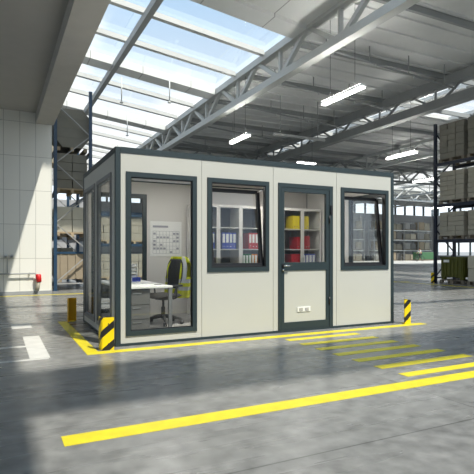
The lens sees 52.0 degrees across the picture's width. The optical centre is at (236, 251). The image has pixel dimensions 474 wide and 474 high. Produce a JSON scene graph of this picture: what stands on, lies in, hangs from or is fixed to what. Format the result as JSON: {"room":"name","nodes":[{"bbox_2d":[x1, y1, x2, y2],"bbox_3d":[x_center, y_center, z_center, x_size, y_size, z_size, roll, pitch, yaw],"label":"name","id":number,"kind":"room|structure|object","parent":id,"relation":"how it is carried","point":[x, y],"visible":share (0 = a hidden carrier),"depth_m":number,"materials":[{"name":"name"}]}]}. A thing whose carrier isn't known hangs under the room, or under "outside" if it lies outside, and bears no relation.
{"room":"warehouse interior","nodes":[
{"label":"warehouse interior","id":0,"kind":"room"},
{"bbox_2d":[0,109,51,291],"bbox_3d":[-10.930,-1.645,15.156,9.120,5.750,5.800,0,0,-26],"label":"wall","id":1,"kind":"structure","parent":0,"point":[25,144],"depth_m":14.25,"materials":[{"name":"white tile"}]},
{"bbox_2d":[0,273,41,290],"bbox_3d":[-8.827,0.875,12.836,6.825,0.540,0.225,0,0,-26],"label":"pipe","id":2,"kind":"object","parent":1,"relation":"attached to","point":[38,276],"visible":1,"depth_m":14.21,"materials":[{"name":"grey metal"}]},
{"bbox_2d":[0,290,51,294],"bbox_3d":[-9.634,1.190,12.545,9.120,0.080,0.030,0,0,-26],"label":"baseboard","id":3,"kind":"structure","parent":1,"relation":"attached to","point":[46,291],"depth_m":14.23,"materials":[{"name":"grey metal"}]},
{"bbox_2d":[0,0,68,112],"bbox_3d":[-5.124,-4.320,2.966,8.680,0.400,21.200,0,0,-26],"label":"ceiling","id":4,"kind":"structure","parent":0,"point":[29,29],"depth_m":9.74,"materials":[{"name":"grey concrete"}]},
{"bbox_2d":[36,0,110,124],"bbox_3d":[-1.017,-4.165,5.005,0.490,0.710,21.200,0,0,-26],"label":"beam","id":5,"kind":"structure","parent":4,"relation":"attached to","point":[82,19],"depth_m":9.33,"materials":[{"name":"concrete"}]},
{"bbox_2d":[0,260,473,473],"bbox_3d":[11.025,1.379,32.641,77.999,0.303,68.000,0,0,-26],"label":"floor","id":6,"kind":"structure","parent":0,"point":[428,429],"depth_m":4.17,"materials":[{"name":"concrete"}]},
{"bbox_2d":[67,298,75,321],"bbox_3d":[-2.927,1.025,8.637,0.160,0.410,0.166,0,0,-26],"label":"guard","id":7,"kind":"object","parent":6,"relation":"on","point":[71,302],"visible":1,"depth_m":8.69,"materials":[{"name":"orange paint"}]},
{"bbox_2d":[52,91,91,290],"bbox_3d":[-6.489,-1.995,18.086,1.260,6.450,5.680,0,0,-26],"label":"rack","id":8,"kind":"object","parent":6,"relation":"on","point":[77,240],"visible":0.31,"depth_m":15.49,"materials":[{"name":"blue metal"}]},
{"bbox_2d":[52,248,72,272],"bbox_3d":[-7.001,0.411,19.116,0.980,1.138,1.150,0,0,-26],"label":"load","id":9,"kind":"object","parent":8,"relation":"on","point":[58,249],"visible":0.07,"depth_m":18.68,"materials":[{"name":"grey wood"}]},
{"bbox_2d":[52,209,73,239],"bbox_3d":[-7.001,-1.069,19.116,0.980,1.138,1.150,0,0,-26],"label":"load","id":10,"kind":"object","parent":8,"relation":"on","point":[60,236],"visible":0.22,"depth_m":18.61,"materials":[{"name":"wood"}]},
{"bbox_2d":[52,252,82,282],"bbox_3d":[-5.600,0.485,16.294,1.010,0.990,1.210,0,0,-26],"label":"load","id":11,"kind":"object","parent":8,"relation":"on","point":[66,261],"visible":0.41,"depth_m":15.74,"materials":[{"name":"brown cardboard"}]},
{"bbox_2d":[57,207,82,237],"bbox_3d":[-5.600,-0.979,16.294,0.980,0.958,1.150,0,0,-26],"label":"load","id":12,"kind":"object","parent":8,"relation":"on","point":[72,223],"visible":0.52,"depth_m":15.79,"materials":[{"name":"beige cardboard"}]},
{"bbox_2d":[52,108,88,154],"bbox_3d":[-5.600,-3.955,16.294,1.056,1.370,1.120,0,0,-26],"label":"load","id":13,"kind":"object","parent":8,"relation":"on","point":[70,135],"visible":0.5,"depth_m":15.82,"materials":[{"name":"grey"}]},
{"bbox_2d":[57,153,86,196],"bbox_3d":[-5.600,-2.549,16.294,0.980,1.258,1.150,0,0,-26],"label":"load","id":14,"kind":"object","parent":8,"relation":"on","point":[74,165],"visible":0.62,"depth_m":15.81,"materials":[{"name":"beige cardboard"}]},
{"bbox_2d":[101,254,109,279],"bbox_3d":[-5.875,0.661,21.706,1.100,1.138,0.980,0,0,-26],"label":"load","id":15,"kind":"object","parent":6,"relation":"on","point":[105,258],"visible":0.28,"depth_m":21.27,"materials":[{"name":"beige cardboard"}]},
{"bbox_2d":[99,316,113,350],"bbox_3d":[-1.652,1.025,6.149,0.160,0.410,0.166,0,0,-26],"label":"guard","id":16,"kind":"object","parent":6,"relation":"on","point":[106,325],"visible":1,"depth_m":6.08,"materials":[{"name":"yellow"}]},
{"bbox_2d":[101,211,141,246],"bbox_3d":[-4.131,-0.970,22.578,5.680,4.400,1.230,0,0,-26],"label":"rack","id":17,"kind":"object","parent":6,"relation":"on","point":[103,213],"visible":0.02,"depth_m":21.80,"materials":[{"name":"blue metal"}]},
{"bbox_2d":[101,217,109,243],"bbox_3d":[-5.875,-0.939,21.706,1.100,1.138,0.980,0,0,-26],"label":"load","id":18,"kind":"object","parent":17,"relation":"on","point":[105,222],"visible":0.3,"depth_m":21.27,"materials":[{"name":"beige cardboard"}]},
{"bbox_2d":[131,218,141,243],"bbox_3d":[-4.800,-0.939,22.240,1.100,1.138,0.980,0,0,-26],"label":"load","id":19,"kind":"object","parent":17,"relation":"on","point":[136,224],"visible":0.38,"depth_m":21.86,"materials":[{"name":"beige cardboard"}]},
{"bbox_2d":[131,254,141,278],"bbox_3d":[-4.800,0.661,22.240,1.100,1.138,0.980,0,0,-26],"label":"load","id":20,"kind":"object","parent":6,"relation":"on","point":[135,258],"visible":0.16,"depth_m":21.90,"materials":[{"name":"beige cardboard"}]},
{"bbox_2d":[83,146,393,346],"bbox_3d":[0.008,-0.070,8.493,4.806,2.600,2.678,0,0,-26],"label":"cabin","id":21,"kind":"object","parent":6,"relation":"on","point":[271,295],"visible":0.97,"depth_m":7.45,"materials":[{"name":"painted metal"},{"name":"glass"},{"name":"plastic"}]},
{"bbox_2d":[101,280,172,329],"bbox_3d":[-1.678,0.833,7.697,0.740,0.695,1.890,0,0,-26],"label":"office desk","id":22,"kind":"object","parent":21,"relation":"on","point":[140,293],"visible":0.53,"depth_m":6.88,"materials":[{"name":"white laminate"}]},
{"bbox_2d":[131,277,139,281],"bbox_3d":[-1.803,0.450,8.061,0.320,0.070,0.345,0,0,-26],"label":"binder","id":23,"kind":"object","parent":22,"relation":"on","point":[133,279],"visible":0.32,"depth_m":7.95,"materials":[{"name":"blue"}]},
{"bbox_2d":[131,263,136,276],"bbox_3d":[-1.818,0.297,8.068,0.260,0.234,0.282,0,0,-26],"label":"trays","id":24,"kind":"object","parent":23,"relation":"on","point":[133,266],"visible":0.44,"depth_m":8.00,"materials":[{"name":"white paint"}]},
{"bbox_2d":[150,221,181,255],"bbox_3d":[-1.348,-0.250,9.236,0.620,0.660,0.009,0,0,-26],"label":"planner","id":25,"kind":"object","parent":21,"relation":"attached to","point":[165,237],"visible":1,"depth_m":9.23,"materials":[{"name":"white paper"}]},
{"bbox_2d":[150,259,183,326],"bbox_3d":[-1.217,0.650,8.012,0.661,1.060,0.684,0,0,42],"label":"office chair","id":26,"kind":"object","parent":21,"relation":"on","point":[174,267],"visible":0.8,"depth_m":8.06,"materials":[{"name":"dark grey plastic"},{"name":"lime yellow-green fabric"},{"name":"black mesh"}]},
{"bbox_2d":[164,257,189,297],"bbox_3d":[-0.998,0.420,8.242,0.596,0.681,0.294,0,0,42],"label":"safety vest","id":27,"kind":"object","parent":26,"relation":"hanging from","point":[184,290],"visible":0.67,"depth_m":8.05,"materials":[{"name":"yellow fabric"}]},
{"bbox_2d":[187,204,240,314],"bbox_3d":[-0.439,0.145,9.294,0.936,2.070,0.470,0,0,-26],"label":"filing cabinet","id":28,"kind":"object","parent":21,"relation":"on","point":[225,218],"visible":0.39,"depth_m":9.31,"materials":[{"name":"grey"}]},
{"bbox_2d":[220,232,225,248],"bbox_3d":[-0.310,-0.215,9.339,0.071,0.310,0.283,0,0,-26],"label":"ring binder","id":29,"kind":"object","parent":28,"relation":"on","point":[223,234],"visible":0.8,"depth_m":9.22,"materials":[{"name":"blue"}]},
{"bbox_2d":[212,227,238,228],"bbox_3d":[-0.446,-0.460,9.307,0.894,0.020,0.410,0,0,-26],"label":"shelf","id":30,"kind":"object","parent":28,"relation":"attached to","point":[212,227],"depth_m":9.26,"materials":[{"name":"grey"}]},
{"bbox_2d":[226,233,228,248],"bbox_3d":[-0.243,-0.215,9.373,0.071,0.310,0.283,0,0,-26],"label":"ring binder","id":31,"kind":"object","parent":28,"relation":"on","point":[227,234],"visible":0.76,"depth_m":9.25,"materials":[{"name":"blue"}]},
{"bbox_2d":[229,233,232,248],"bbox_3d":[-0.176,-0.215,9.406,0.071,0.310,0.283,0,0,-26],"label":"ring binder","id":32,"kind":"object","parent":28,"relation":"on","point":[230,234],"visible":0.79,"depth_m":9.28,"materials":[{"name":"blue"}]},
{"bbox_2d":[233,233,235,248],"bbox_3d":[-0.109,-0.215,9.440,0.071,0.310,0.283,0,0,-26],"label":"ring binder","id":33,"kind":"object","parent":28,"relation":"on","point":[234,234],"visible":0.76,"depth_m":9.31,"materials":[{"name":"blue"}]},
{"bbox_2d":[241,206,262,262],"bbox_3d":[0.403,0.145,9.712,0.936,2.070,0.470,0,0,-26],"label":"filing cabinet","id":34,"kind":"object","parent":21,"relation":"on","point":[248,213],"visible":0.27,"depth_m":9.75,"materials":[{"name":"grey"}]},
{"bbox_2d":[243,233,251,248],"bbox_3d":[0.198,-0.215,9.592,0.066,0.310,0.283,0,0,-26],"label":"ring binder","id":35,"kind":"object","parent":34,"relation":"on","point":[247,237],"visible":0.93,"depth_m":9.50,"materials":[{"name":"red"}]},
{"bbox_2d":[252,233,254,248],"bbox_3d":[0.261,-0.215,9.623,0.066,0.310,0.283,0,0,-26],"label":"ring binder","id":36,"kind":"object","parent":34,"relation":"on","point":[253,234],"visible":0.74,"depth_m":9.50,"materials":[{"name":"red"}]},
{"bbox_2d":[255,233,257,248],"bbox_3d":[0.323,-0.215,9.654,0.066,0.310,0.283,0,0,-26],"label":"ring binder","id":37,"kind":"object","parent":34,"relation":"on","point":[256,236],"visible":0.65,"depth_m":9.53,"materials":[{"name":"red"}]},
{"bbox_2d":[284,208,320,261],"bbox_3d":[1.245,0.145,10.130,0.936,2.070,0.470,0,0,-26],"label":"filing cabinet","id":38,"kind":"object","parent":21,"relation":"on","point":[314,231],"visible":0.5,"depth_m":10.20,"materials":[{"name":"grey"}]},
{"bbox_2d":[285,254,293,261],"bbox_3d":[1.076,0.195,10.027,0.066,0.310,0.283,0,0,-26],"label":"ring binder","id":39,"kind":"object","parent":38,"relation":"on","point":[288,257],"visible":0.36,"depth_m":9.96,"materials":[{"name":"red"}]},
{"bbox_2d":[286,216,295,228],"bbox_3d":[1.116,-0.605,10.047,0.076,0.270,0.283,0,0,-26],"label":"ring binder","id":40,"kind":"object","parent":38,"relation":"on","point":[290,220],"visible":0.93,"depth_m":9.96,"materials":[{"name":"yellow"}]},
{"bbox_2d":[289,237,299,248],"bbox_3d":[1.196,-0.185,10.088,0.076,0.250,0.283,0,0,-26],"label":"ring binder","id":41,"kind":"object","parent":38,"relation":"on","point":[294,242],"visible":0.93,"depth_m":10.02,"materials":[{"name":"red"}]},
{"bbox_2d":[296,216,299,228],"bbox_3d":[1.188,-0.605,10.083,0.076,0.270,0.283,0,0,-26],"label":"ring binder","id":42,"kind":"object","parent":38,"relation":"on","point":[297,217],"visible":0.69,"depth_m":9.96,"materials":[{"name":"yellow"}]},
{"bbox_2d":[285,229,318,230],"bbox_3d":[1.238,-0.460,10.143,0.894,0.020,0.410,0,0,-26],"label":"shelf","id":43,"kind":"object","parent":38,"relation":"attached to","point":[285,229],"depth_m":10.08,"materials":[{"name":"grey"}]},
{"bbox_2d":[353,253,361,260],"bbox_3d":[16.066,0.715,67.018,2.200,1.030,1.000,0,0,-26],"label":"load","id":44,"kind":"object","parent":6,"relation":"on","point":[356,257],"visible":0.55,"depth_m":66.73,"materials":[{"name":"brown cardboard"}]},
{"bbox_2d":[353,220,364,260],"bbox_3d":[12.304,-1.570,65.150,11.380,5.600,1.280,0,0,-26],"label":"rack","id":45,"kind":"object","parent":6,"relation":"on","point":[358,239],"visible":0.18,"depth_m":67.11,"materials":[{"name":"grey metal"}]},
{"bbox_2d":[353,241,361,249],"bbox_3d":[16.066,-0.885,67.018,2.200,1.230,1.000,0,0,-26],"label":"load","id":46,"kind":"object","parent":45,"relation":"on","point":[356,245],"visible":0.5,"depth_m":66.73,"materials":[{"name":"brown cardboard"}]},
{"bbox_2d":[353,220,361,228],"bbox_3d":[16.066,-3.785,67.018,2.200,1.230,1.000,0,0,-26],"label":"load","id":47,"kind":"object","parent":45,"relation":"on","point":[356,224],"visible":0.5,"depth_m":66.73,"materials":[{"name":"brown wood"}]},
{"bbox_2d":[371,253,378,260],"bbox_3d":[20.186,0.715,69.063,2.200,1.030,1.000,0,0,-26],"label":"load","id":48,"kind":"object","parent":6,"relation":"on","point":[372,254],"visible":0.48,"depth_m":68.41,"materials":[{"name":"beige cardboard"}]},
{"bbox_2d":[394,252,401,260],"bbox_3d":[22.694,0.615,70.308,2.200,1.230,1.000,0,0,-26],"label":"load","id":49,"kind":"object","parent":6,"relation":"on","point":[397,256],"visible":0.48,"depth_m":70.00,"materials":[{"name":"beige cardboard"}]},
{"bbox_2d":[368,221,431,260],"bbox_3d":[23.948,-1.570,70.930,11.380,5.600,1.280,0,0,-26],"label":"rack","id":50,"kind":"object","parent":6,"relation":"on","point":[374,230],"visible":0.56,"depth_m":70.45,"materials":[{"name":"grey metal"}]},
{"bbox_2d":[371,221,381,229],"bbox_3d":[20.186,-3.785,69.063,2.200,1.230,1.000,0,0,-26],"label":"load","id":51,"kind":"object","parent":50,"relation":"on","point":[372,222],"visible":0.38,"depth_m":68.59,"materials":[{"name":"brown wood"}]},
{"bbox_2d":[371,241,381,249],"bbox_3d":[20.186,-0.885,69.063,2.200,1.230,1.000,0,0,-26],"label":"load","id":52,"kind":"object","parent":50,"relation":"on","point":[376,243],"visible":0.48,"depth_m":68.33,"materials":[{"name":"beige cardboard"}]},
{"bbox_2d":[394,231,401,239],"bbox_3d":[22.694,-2.385,70.308,2.200,1.230,1.000,0,0,-26],"label":"load","id":53,"kind":"object","parent":50,"relation":"on","point":[397,235],"visible":0.48,"depth_m":70.00,"materials":[{"name":"beige cardboard"}]},
{"bbox_2d":[394,223,401,229],"bbox_3d":[22.694,-3.635,70.308,2.200,0.930,1.000,0,0,-26],"label":"load","id":54,"kind":"object","parent":50,"relation":"on","point":[396,226],"visible":0.45,"depth_m":70.00,"materials":[{"name":"brown cardboard"}]},
{"bbox_2d":[394,244,401,249],"bbox_3d":[22.694,-0.735,70.308,2.200,0.930,1.000,0,0,-26],"label":"load","id":55,"kind":"object","parent":50,"relation":"on","point":[396,246],"visible":0.45,"depth_m":70.02,"materials":[{"name":"brown cardboard"}]},
{"bbox_2d":[400,223,415,229],"bbox_3d":[25.202,-3.685,71.553,2.200,1.030,1.000,0,0,-26],"label":"load","id":56,"kind":"object","parent":50,"relation":"on","point":[407,226],"visible":0.81,"depth_m":71.08,"materials":[{"name":"grey cardboard"}]},
{"bbox_2d":[400,243,415,249],"bbox_3d":[25.202,-0.785,71.553,2.200,1.030,1.000,0,0,-26],"label":"load","id":57,"kind":"object","parent":50,"relation":"on","point":[407,246],"visible":0.86,"depth_m":71.08,"materials":[{"name":"grey cardboard"}]},
{"bbox_2d":[402,233,415,239],"bbox_3d":[25.202,-2.235,71.553,2.200,0.930,1.000,0,0,-26],"label":"load","id":58,"kind":"object","parent":50,"relation":"on","point":[407,236],"visible":0.86,"depth_m":71.08,"materials":[{"name":"beige cardboard"}]},
{"bbox_2d":[414,222,429,230],"bbox_3d":[27.710,-3.785,72.798,2.200,1.230,1.000,0,0,-26],"label":"load","id":59,"kind":"object","parent":50,"relation":"on","point":[423,226],"visible":0.88,"depth_m":72.40,"materials":[{"name":"brown cardboard"}]},
{"bbox_2d":[414,242,429,249],"bbox_3d":[27.710,-0.885,72.798,2.200,1.230,1.000,0,0,-26],"label":"load","id":60,"kind":"object","parent":50,"relation":"on","point":[423,246],"visible":0.71,"depth_m":72.40,"materials":[{"name":"beige cardboard"}]},
{"bbox_2d":[414,233,429,239],"bbox_3d":[27.710,-2.285,72.798,2.200,1.030,1.000,0,0,-26],"label":"load","id":61,"kind":"object","parent":50,"relation":"on","point":[422,236],"visible":0.88,"depth_m":72.35,"materials":[{"name":"grey cardboard"}]},
{"bbox_2d":[402,299,410,323],"bbox_3d":[2.893,1.025,8.383,0.160,0.410,0.166,0,0,-26],"label":"guard","id":62,"kind":"object","parent":6,"relation":"on","point":[407,302],"visible":1,"depth_m":8.31,"materials":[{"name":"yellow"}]},
{"bbox_2d":[402,254,412,259],"bbox_3d":[25.202,0.765,71.553,2.200,0.930,1.000,0,0,-26],"label":"load","id":63,"kind":"object","parent":6,"relation":"on","point":[406,256],"visible":0.67,"depth_m":70.95,"materials":[{"name":"beige cardboard"}]},
{"bbox_2d":[412,252,432,260],"bbox_3d":[27.100,0.630,70.430,3.600,1.200,1.000,0,0,-26],"label":"stack","id":64,"kind":"object","parent":6,"relation":"on","point":[428,256],"visible":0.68,"depth_m":69.89,"materials":[{"name":"green plastic"}]},
{"bbox_2d":[433,124,473,282],"bbox_3d":[9.607,-1.920,17.033,1.260,6.300,5.780,0,0,-26],"label":"rack","id":65,"kind":"object","parent":6,"relation":"on","point":[468,204],"visible":0.75,"depth_m":19.26,"materials":[{"name":"blue metal"}]},
{"bbox_2d":[439,119,473,165],"bbox_3d":[8.683,-4.239,18.896,1.050,1.498,1.150,0,0,-26],"label":"load","id":66,"kind":"object","parent":65,"relation":"on","point":[453,145],"visible":0.77,"depth_m":18.59,"materials":[{"name":"beige cardboard"}]},
{"bbox_2d":[439,168,473,203],"bbox_3d":[8.683,-2.499,18.896,1.050,1.258,1.150,0,0,-26],"label":"load","id":67,"kind":"object","parent":65,"relation":"on","point":[454,183],"visible":0.73,"depth_m":18.58,"materials":[{"name":"beige cardboard"}]},
{"bbox_2d":[439,211,473,239],"bbox_3d":[8.683,-1.019,18.896,1.050,1.058,1.150,0,0,-26],"label":"load","id":68,"kind":"object","parent":65,"relation":"on","point":[454,224],"visible":0.74,"depth_m":18.59,"materials":[{"name":"beige cardboard"}]},
{"bbox_2d":[467,116,473,157],"bbox_3d":[9.252,-4.239,17.750,1.050,1.498,1.150,0,0,-26],"label":"load","id":69,"kind":"object","parent":65,"relation":"on","point":[470,119],"visible":1,"depth_m":17.91,"materials":[{"name":"beige cardboard"}]},
{"bbox_2d":[467,167,473,200],"bbox_3d":[9.252,-2.499,17.750,1.050,1.258,1.150,0,0,-26],"label":"load","id":70,"kind":"object","parent":65,"relation":"on","point":[470,169],"visible":1,"depth_m":17.91,"materials":[{"name":"beige cardboard"}]},
{"bbox_2d":[467,210,473,238],"bbox_3d":[9.252,-1.019,17.750,1.050,1.058,1.150,0,0,-26],"label":"load","id":71,"kind":"object","parent":65,"relation":"on","point":[470,212],"visible":1,"depth_m":17.93,"materials":[{"name":"beige cardboard"}]},
{"bbox_2d":[440,279,473,284],"bbox_3d":[8.683,1.151,18.896,1.000,0.158,1.100,0,0,-26],"label":"pallet","id":72,"kind":"object","parent":6,"relation":"on","point":[450,281],"visible":0.84,"depth_m":18.83,"materials":[{"name":"brown wood"}]},
{"bbox_2d":[440,257,472,279],"bbox_3d":[8.676,0.625,18.893,1.025,0.870,1.060,0,0,-26],"label":"plastic crate","id":73,"kind":"object","parent":72,"relation":"on","point":[457,267],"visible":0.9,"depth_m":18.57,"materials":[{"name":"green plastic"}]},
{"bbox_2d":[467,256,473,285],"bbox_3d":[9.252,0.686,17.750,1.050,1.088,1.150,0,0,-26],"label":"load","id":74,"kind":"object","parent":6,"relation":"on","point":[470,258],"visible":0.95,"depth_m":17.91,"materials":[{"name":"beige cardboard"}]},
{"bbox_2d":[52,199,431,259],"bbox_3d":[-3.270,-2.270,61.438,78.000,7.000,0.300,0,0,-26],"label":"wall","id":75,"kind":"structure","parent":0,"point":[105,206],"depth_m":72.13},
{"bbox_2d":[69,196,432,215],"bbox_3d":[-3.270,-6.520,61.438,78.200,1.500,0.260,0,0,-26],"label":"window","id":76,"kind":"structure","parent":75,"relation":"in","point":[354,205],"depth_m":75.06,"materials":[{"name":"clear glass"}]},
{"bbox_2d":[52,168,431,206],"bbox_3d":[-3.270,-8.470,61.438,78.000,2.400,0.300,0,0,-26],"label":"wall","id":77,"kind":"structure","parent":0,"point":[379,202],"depth_m":75.78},
{"bbox_2d":[137,0,420,150],"bbox_3d":[-4.951,-7.495,32.665,0.340,1.450,48.839,0,0,-26],"label":"roof truss","id":78,"kind":"object","parent":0,"point":[353,30],"visible":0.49,"depth_m":18.96,"materials":[{"name":"grey metal"}]},
{"bbox_2d":[229,76,250,143],"bbox_3d":[0.124,-6.625,22.485,0.220,2.890,1.900,0,0,-26],"label":"hanging lamp","id":79,"kind":"object","parent":78,"relation":"hanging from","point":[245,135],"visible":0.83,"depth_m":21.99,"materials":[{"name":"white paint"}]},
{"bbox_2d":[230,134,250,143],"bbox_3d":[0.124,-5.210,22.485,0.170,0.060,1.820,0,0,-26],"label":"diffuser","id":80,"kind":"object","parent":79,"relation":"attached to","point":[243,136],"depth_m":22.38,"materials":[{"name":"white plastic"}]},
{"bbox_2d":[161,143,446,185],"bbox_3d":[17.414,-7.120,45.861,50.876,1.500,0.200,0,0,-26],"label":"roof truss","id":81,"kind":"object","parent":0,"point":[205,148],"visible":0.39,"depth_m":41.26,"materials":[{"name":"grey metal"}]},
{"bbox_2d":[145,0,473,157],"bbox_3d":[-0.419,-8.305,34.217,9.100,0.270,51.000,0,0,-26],"label":"ceiling","id":82,"kind":"structure","parent":0,"point":[430,44],"depth_m":21.89,"materials":[{"name":"metal"}]},
{"bbox_2d":[190,123,298,144],"bbox_3d":[0.645,-7.647,30.838,7.806,1.045,0.100,0,0,-26],"label":"pipe","id":83,"kind":"object","parent":82,"relation":"hanging from","point":[266,138],"visible":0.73,"depth_m":31.10,"materials":[{"name":"grey metal"}]},
{"bbox_2d":[222,100,343,128],"bbox_3d":[2.735,-7.647,26.628,7.806,1.045,0.100,0,0,-26],"label":"pipe","id":84,"kind":"object","parent":82,"relation":"hanging from","point":[275,113],"visible":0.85,"depth_m":26.65,"materials":[{"name":"grey metal"}]},
{"bbox_2d":[273,95,324,141],"bbox_3d":[3.267,-6.933,25.273,3.150,2.075,0.150,0,0,-26],"label":"duct","id":85,"kind":"object","parent":82,"relation":"hanging from","point":[280,133],"visible":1,"depth_m":25.16,"materials":[{"name":"grey metal"}]},
{"bbox_2d":[296,160,316,164],"bbox_3d":[4.082,-6.625,28.525,1.300,2.890,0.220,0,0,-26],"label":"lamp","id":86,"kind":"object","parent":82,"relation":"hanging from","point":[298,161],"visible":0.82,"depth_m":28.45,"materials":[{"name":"white paint"}]},
{"bbox_2d":[259,69,392,111],"bbox_3d":[4.469,-7.647,23.135,7.806,1.045,0.100,0,0,-26],"label":"pipe","id":87,"kind":"object","parent":82,"relation":"hanging from","point":[262,77],"visible":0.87,"depth_m":23.06,"materials":[{"name":"grey metal"}]},
{"bbox_2d":[320,83,366,105],"bbox_3d":[3.521,-6.625,16.273,0.220,2.890,2.150,0,0,-26],"label":"hanging lamp","id":88,"kind":"object","parent":82,"relation":"hanging from","point":[361,86],"visible":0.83,"depth_m":16.09,"materials":[{"name":"white paint"}]},
{"bbox_2d":[308,39,455,89],"bbox_3d":[6.158,-7.647,19.731,7.806,1.045,0.100,0,0,-26],"label":"pipe","id":89,"kind":"object","parent":82,"relation":"hanging from","point":[309,43],"visible":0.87,"depth_m":19.76,"materials":[{"name":"grey metal"}]},
{"bbox_2d":[185,118,439,151],"bbox_3d":[20.621,-8.085,41.312,53.100,0.230,0.120,0,0,-26],"label":"beam","id":90,"kind":"structure","parent":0,"point":[193,119],"depth_m":32.70,"materials":[{"name":"grey metal"}]},
{"bbox_2d":[165,132,470,168],"bbox_3d":[18.842,-8.085,44.895,53.100,0.230,0.120,0,0,-26],"label":"beam","id":91,"kind":"structure","parent":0,"point":[172,134],"depth_m":37.52,"materials":[{"name":"grey metal"}]},
{"bbox_2d":[169,139,265,156],"bbox_3d":[-1.356,-7.647,34.868,7.806,1.045,0.100,0,0,-26],"label":"pipe","id":92,"kind":"object","parent":91,"relation":"hanging from","point":[169,139],"visible":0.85,"depth_m":35.02,"materials":[{"name":"grey metal"}]},
{"bbox_2d":[211,99,439,136],"bbox_3d":[22.399,-8.085,37.729,53.100,0.230,0.120,0,0,-26],"label":"beam","id":93,"kind":"structure","parent":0,"point":[283,111],"depth_m":28.83,"materials":[{"name":"grey metal"}]},
{"bbox_2d":[237,65,473,161],"bbox_3d":[2.752,-7.395,36.489,0.450,1.350,48.797,0,0,-26],"label":"roof truss","id":94,"kind":"object","parent":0,"point":[454,79],"visible":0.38,"depth_m":25.83,"materials":[{"name":"grey metal"}]},
{"bbox_2d":[149,144,439,174],"bbox_3d":[17.064,-8.085,48.478,53.100,0.230,0.120,0,0,-26],"label":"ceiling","id":95,"kind":"structure","parent":94,"relation":"on","point":[155,145],"depth_m":41.29,"materials":[{"name":"grey metal"}]},
{"bbox_2d":[294,41,473,85],"bbox_3d":[25.956,-8.085,30.564,53.100,0.230,0.120,0,0,-26],"label":"beam","id":96,"kind":"structure","parent":94,"relation":"on","point":[304,45],"depth_m":20.99,"materials":[{"name":"grey metal"}]},
{"bbox_2d":[372,0,473,30],"bbox_3d":[27.735,-8.085,26.981,53.100,0.230,0.120,0,0,-26],"label":"beam","id":97,"kind":"structure","parent":94,"relation":"on","point":[417,9],"depth_m":16.59,"materials":[{"name":"grey metal"}]},
{"bbox_2d":[246,75,473,118],"bbox_3d":[24.178,-8.085,34.146,53.100,0.230,0.120,0,0,-26],"label":"beam","id":98,"kind":"structure","parent":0,"point":[256,78],"depth_m":25.23,"materials":[{"name":"grey metal"}]},
{"bbox_2d":[385,102,418,159],"bbox_3d":[8.905,-6.625,26.342,0.220,2.890,2.200,0,0,-26],"label":"hanging lamp","id":99,"kind":"object","parent":98,"relation":"hanging from","point":[410,152],"visible":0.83,"depth_m":26.12,"materials":[{"name":"white paint"}]},
{"bbox_2d":[386,152,417,159],"bbox_3d":[8.905,-5.210,26.342,0.170,0.060,2.120,0,0,-26],"label":"diffuser","id":100,"kind":"object","parent":99,"relation":"attached to","point":[406,153],"depth_m":26.34,"materials":[{"name":"white plastic"}]},
{"bbox_2d":[260,84,473,200],"bbox_3d":[24.079,-8.305,46.378,42.400,0.270,51.000,0,0,-26],"label":"ceiling","id":101,"kind":"structure","parent":0,"point":[402,139],"depth_m":36.65,"materials":[{"name":"metal"}]},
{"bbox_2d":[62,0,473,170],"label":"window","id":102,"kind":"structure","parent":101,"relation":"attached to","point":[288,18],"depth_m":21.23,"materials":[{"name":"clear glass"}]},
{"bbox_2d":[412,178,432,182],"bbox_3d":[13.672,-6.625,35.630,0.220,2.890,2.000,0,0,-26],"label":"hanging lamp","id":103,"kind":"object","parent":101,"relation":"hanging from","point":[428,179],"visible":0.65,"depth_m":35.60,"materials":[{"name":"white paint"}]},
{"bbox_2d":[326,137,439,169],"bbox_3d":[13.314,-7.420,35.452,0.220,1.300,60.046,0,0,-26],"label":"roof truss","id":104,"kind":"object","parent":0,"point":[421,142],"visible":0.23,"depth_m":37.61,"materials":[{"name":"silver metal"}]},
{"bbox_2d":[353,181,440,203],"bbox_3d":[29.168,-7.420,43.322,0.220,1.300,60.041,0,0,-26],"label":"roof truss","id":105,"kind":"object","parent":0,"point":[413,186],"visible":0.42,"depth_m":59.26,"materials":[{"name":"grey metal"}]},
{"bbox_2d":[394,193,438,207],"bbox_3d":[37.230,-7.420,47.324,0.220,1.300,60.041,0,0,-26],"label":"roof truss","id":106,"kind":"object","parent":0,"point":[413,197],"visible":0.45,"depth_m":70.50,"materials":[{"name":"grey metal"}]},
{"bbox_2d":[396,184,439,188],"bbox_3d":[13.507,-8.085,55.643,53.100,0.230,0.120,0,0,-26],"label":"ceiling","id":107,"kind":"structure","parent":0,"point":[405,185],"depth_m":60.14,"materials":[{"name":"grey metal"}]},
{"bbox_2d":[394,188,444,202],"bbox_3d":[12.301,-7.120,56.161,50.876,1.500,0.200,0,0,-26],"label":"roof truss","id":108,"kind":"object","parent":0,"point":[403,189],"visible":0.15,"depth_m":60.92,"materials":[{"name":"silver metal"}]},
{"bbox_2d":[394,164,467,185],"bbox_3d":[21.107,-7.420,39.321,0.220,1.300,60.041,0,0,-26],"label":"roof truss","id":109,"kind":"object","parent":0,"point":[430,166],"visible":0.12,"depth_m":47.16,"materials":[{"name":"silver metal"}]},
{"bbox_2d":[432,216,467,259],"bbox_3d":[46.046,-2.270,49.468,0.300,7.000,65.000,0,0,-26],"label":"wall","id":110,"kind":"structure","parent":0,"point":[438,217],"depth_m":77.31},
{"bbox_2d":[437,242,470,255],"bbox_3d":[35.597,-0.620,70.517,0.260,2.300,16.160,0,0,-26],"label":"window","id":111,"kind":"structure","parent":110,"relation":"in","point":[447,242],"depth_m":74.04,"materials":[{"name":"clear glass"}]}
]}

